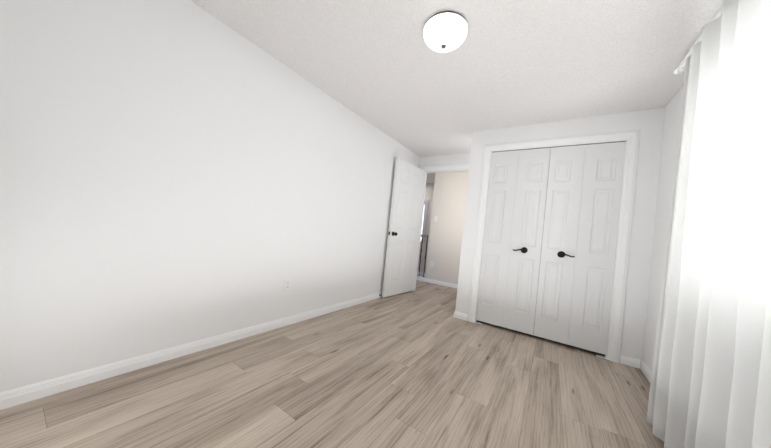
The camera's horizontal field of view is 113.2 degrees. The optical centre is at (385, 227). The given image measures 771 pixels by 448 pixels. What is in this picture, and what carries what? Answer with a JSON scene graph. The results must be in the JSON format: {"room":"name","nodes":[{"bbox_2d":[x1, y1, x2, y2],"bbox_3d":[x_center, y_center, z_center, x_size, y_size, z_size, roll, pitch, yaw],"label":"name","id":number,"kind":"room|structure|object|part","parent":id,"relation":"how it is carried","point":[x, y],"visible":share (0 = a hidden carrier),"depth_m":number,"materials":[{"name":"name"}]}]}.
{"room":"empty bedroom","nodes":[
{"label":"empty bedroom","id":0,"kind":"room"},
{"bbox_2d":[0,0,419,392],"bbox_3d":[-0.677,-0.215,2.719,0.100,2.306,4.295,5,-1,33],"label":"wall","id":1,"kind":"structure","parent":0,"point":[173,173],"depth_m":1.56,"materials":[{"name":"white paint"}]},
{"bbox_2d":[0,292,381,409],"bbox_3d":[-0.741,0.900,2.677,0.013,0.075,4.095,5,-1,33],"label":"baseboard","id":2,"kind":"structure","parent":1,"relation":"attached to","point":[18,396],"depth_m":1.55,"materials":[{"name":"white paint"}]},
{"bbox_2d":[284,278,291,290],"bbox_3d":[-0.912,0.530,2.370,0.008,0.115,0.070,5,-1,33],"label":"outlet","id":3,"kind":"object","parent":1,"relation":"attached to","point":[287,284],"visible":1,"depth_m":2.37,"materials":[{"name":"white plastic"}]},
{"bbox_2d":[0,275,663,447],"bbox_3d":[0.038,1.059,4.014,5.860,0.060,7.400,5,-1,33],"label":"floor","id":4,"kind":"structure","parent":0,"point":[420,366],"depth_m":1.51,"materials":[{"name":"brown wood"}]},
{"bbox_2d":[475,320,605,358],"bbox_3d":[1.564,1.154,2.691,1.184,0.028,0.054,5,-1,33],"label":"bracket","id":5,"kind":"object","parent":4,"relation":"on","point":[600,356],"visible":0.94,"depth_m":2.39,"materials":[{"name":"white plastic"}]},
{"bbox_2d":[417,183,433,272],"bbox_3d":[0.365,-0.067,7.060,2.876,2.306,0.100,5,-1,33],"label":"wall","id":6,"kind":"structure","parent":0,"point":[429,190],"depth_m":6.54,"materials":[{"name":"white paint"}]},
{"bbox_2d":[420,200,428,242],"bbox_3d":[0.698,-0.200,6.823,0.934,1.132,0.088,5,-1,33],"label":"window","id":7,"kind":"structure","parent":6,"relation":"in","point":[426,203],"depth_m":6.56,"materials":[{"name":"grey glass"}]},
{"bbox_2d":[425,171,468,284],"bbox_3d":[2.199,0.091,4.528,2.984,2.306,0.100,5,-1,33],"label":"wall","id":8,"kind":"structure","parent":0,"point":[446,227],"depth_m":5.11,"materials":[{"name":"white paint"}]},
{"bbox_2d":[417,276,424,280],"bbox_3d":[-0.015,1.004,5.910,2.076,0.075,0.100,5,-1,33],"label":"trim","id":9,"kind":"structure","parent":8,"relation":"attached to","point":[420,278],"depth_m":5.35,"materials":[{"name":"white paint"}]},
{"bbox_2d":[419,234,428,276],"bbox_3d":[0.206,0.541,6.160,2.096,0.895,0.664,5,-1,33],"label":"stair railing","id":10,"kind":"object","parent":9,"relation":"on","point":[422,236],"visible":0.17,"depth_m":5.43,"materials":[{"name":"brown wood"}]},
{"bbox_2d":[424,278,457,287],"bbox_3d":[2.092,1.202,4.626,2.897,0.075,0.313,5,-1,33],"label":"baseboard","id":11,"kind":"structure","parent":8,"relation":"attached to","point":[441,283],"depth_m":5.09,"materials":[{"name":"white paint"}]},
{"bbox_2d":[190,0,724,182],"bbox_3d":[0.275,-1.305,4.038,5.860,0.080,7.400,5,-1,33],"label":"ceiling","id":12,"kind":"structure","parent":0,"point":[381,65],"depth_m":1.86,"materials":[{"name":"white paint"}]},
{"bbox_2d":[423,11,467,52],"bbox_3d":[0.378,-1.214,1.627,0.280,0.129,0.280,5,-1,33],"label":"ceiling light","id":13,"kind":"object","parent":12,"relation":"attached to","point":[445,31],"visible":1,"depth_m":1.55,"materials":[{"name":"white glass"}]},
{"bbox_2d":[419,150,550,312],"bbox_3d":[1.654,0.028,3.674,2.760,2.306,0.120,5,-1,33],"label":"wall","id":14,"kind":"structure","parent":0,"point":[448,159],"depth_m":4.13,"materials":[{"name":"white paint"}]},
{"bbox_2d":[413,163,468,290],"bbox_3d":[0.924,0.037,4.152,0.994,2.152,0.117,5,-1,33],"label":"door frame","id":15,"kind":"structure","parent":14,"relation":"attached to","point":[440,171],"depth_m":4.29,"materials":[{"name":"white paint"}]},
{"bbox_2d":[382,157,424,296],"bbox_3d":[0.336,0.017,3.978,0.118,2.035,0.834,5,-1,38],"label":"entry door","id":16,"kind":"structure","parent":15,"relation":"attached to","point":[403,231],"depth_m":3.93,"materials":[{"name":"white paint"}]},
{"bbox_3d":[0.139,0.088,3.697,0.074,0.066,0.066,5,-1,38],"label":"knob","id":17,"kind":"part","parent":16,"relation":"part of","materials":[{"name":"black metal"}]},
{"bbox_2d":[455,107,664,362],"bbox_3d":[1.687,0.022,2.729,1.665,2.306,0.100,5,-1,33],"label":"wall","id":18,"kind":"structure","parent":0,"point":[649,123],"depth_m":2.31,"materials":[{"name":"white paint"}]},
{"bbox_2d":[476,142,625,354],"bbox_3d":[1.660,0.140,2.694,1.186,2.005,0.080,5,-1,33],"label":"bifold closet door","id":19,"kind":"structure","parent":18,"relation":"in","point":[576,253],"depth_m":2.64,"materials":[{"name":"white paint"}]},
{"bbox_3d":[1.476,0.240,2.787,0.144,0.067,0.048,5,-1,33],"label":"lever","id":20,"kind":"part","parent":19,"relation":"part of","materials":[{"name":"black metal"}]},
{"bbox_3d":[1.820,0.273,2.560,0.144,0.067,0.048,5,-1,33],"label":"lever","id":21,"kind":"part","parent":19,"relation":"part of","materials":[{"name":"black metal"}]},
{"bbox_2d":[468,129,639,362],"bbox_3d":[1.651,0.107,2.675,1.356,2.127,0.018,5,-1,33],"label":"trim","id":22,"kind":"structure","parent":18,"relation":"attached to","point":[632,137],"depth_m":2.34,"materials":[{"name":"white paint"}]},
{"bbox_2d":[496,141,625,151],"bbox_3d":[1.775,-0.860,2.725,1.184,0.004,0.040,5,-1,33],"label":"track rail","id":23,"kind":"object","parent":18,"relation":"attached to","point":[562,146],"visible":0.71,"depth_m":2.65,"materials":[{"name":"grey"}]},
{"bbox_2d":[620,355,639,368],"bbox_3d":[2.171,1.187,2.256,0.130,0.075,0.013,5,-1,33],"label":"baseboard","id":24,"kind":"structure","parent":18,"relation":"attached to","point":[630,361],"depth_m":2.25,"materials":[{"name":"white paint"}]},
{"bbox_2d":[643,86,682,371],"bbox_3d":[1.700,0.007,1.145,0.100,2.306,4.295,5,-1,33],"label":"wall","id":25,"kind":"structure","parent":0,"point":[670,135],"depth_m":2.09,"materials":[{"name":"white paint"}]},
{"bbox_2d":[640,360,651,382],"bbox_3d":[1.329,1.088,0.838,0.013,0.075,3.313,5,-1,33],"label":"baseboard","id":26,"kind":"structure","parent":25,"relation":"attached to","point":[645,370],"depth_m":2.09,"materials":[{"name":"white paint"}]},
{"bbox_2d":[647,0,770,447],"bbox_3d":[1.343,-0.002,0.873,0.194,2.223,1.810,5,-1,33],"label":"curtain","id":27,"kind":"object","parent":25,"relation":"hanging from","point":[710,385],"visible":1,"depth_m":1.01,"materials":[{"name":"fabric"}]},
{"bbox_3d":[1.462,-1.067,0.876,0.166,0.080,1.810,5,-1,33],"label":"rod","id":28,"kind":"part","parent":27,"relation":"part of","materials":[{"name":"white"}]},
{"bbox_3d":[1.250,-0.014,3.486,0.100,2.306,0.682,5,-1,33],"label":"wall","id":29,"kind":"structure","parent":0,"visible":0},
{"bbox_2d":[453,311,467,320],"bbox_3d":[1.126,1.094,3.415,0.170,0.075,0.795,5,-1,33],"label":"baseboard","id":30,"kind":"structure","parent":29,"relation":"attached to","point":[459,315],"depth_m":3.08,"materials":[{"name":"white paint"}]},
{"label":"outside","id":31,"kind":"structure","parent":0,"visible":0},
{"bbox_2d":[420,205,424,240],"bbox_3d":[0.726,-0.156,6.872,0.870,1.150,0.010,5,-1,33],"label":"sky","id":32,"kind":"structure","parent":31,"point":[422,221],"depth_m":6.70,"materials":[{"name":"white"}]}
]}

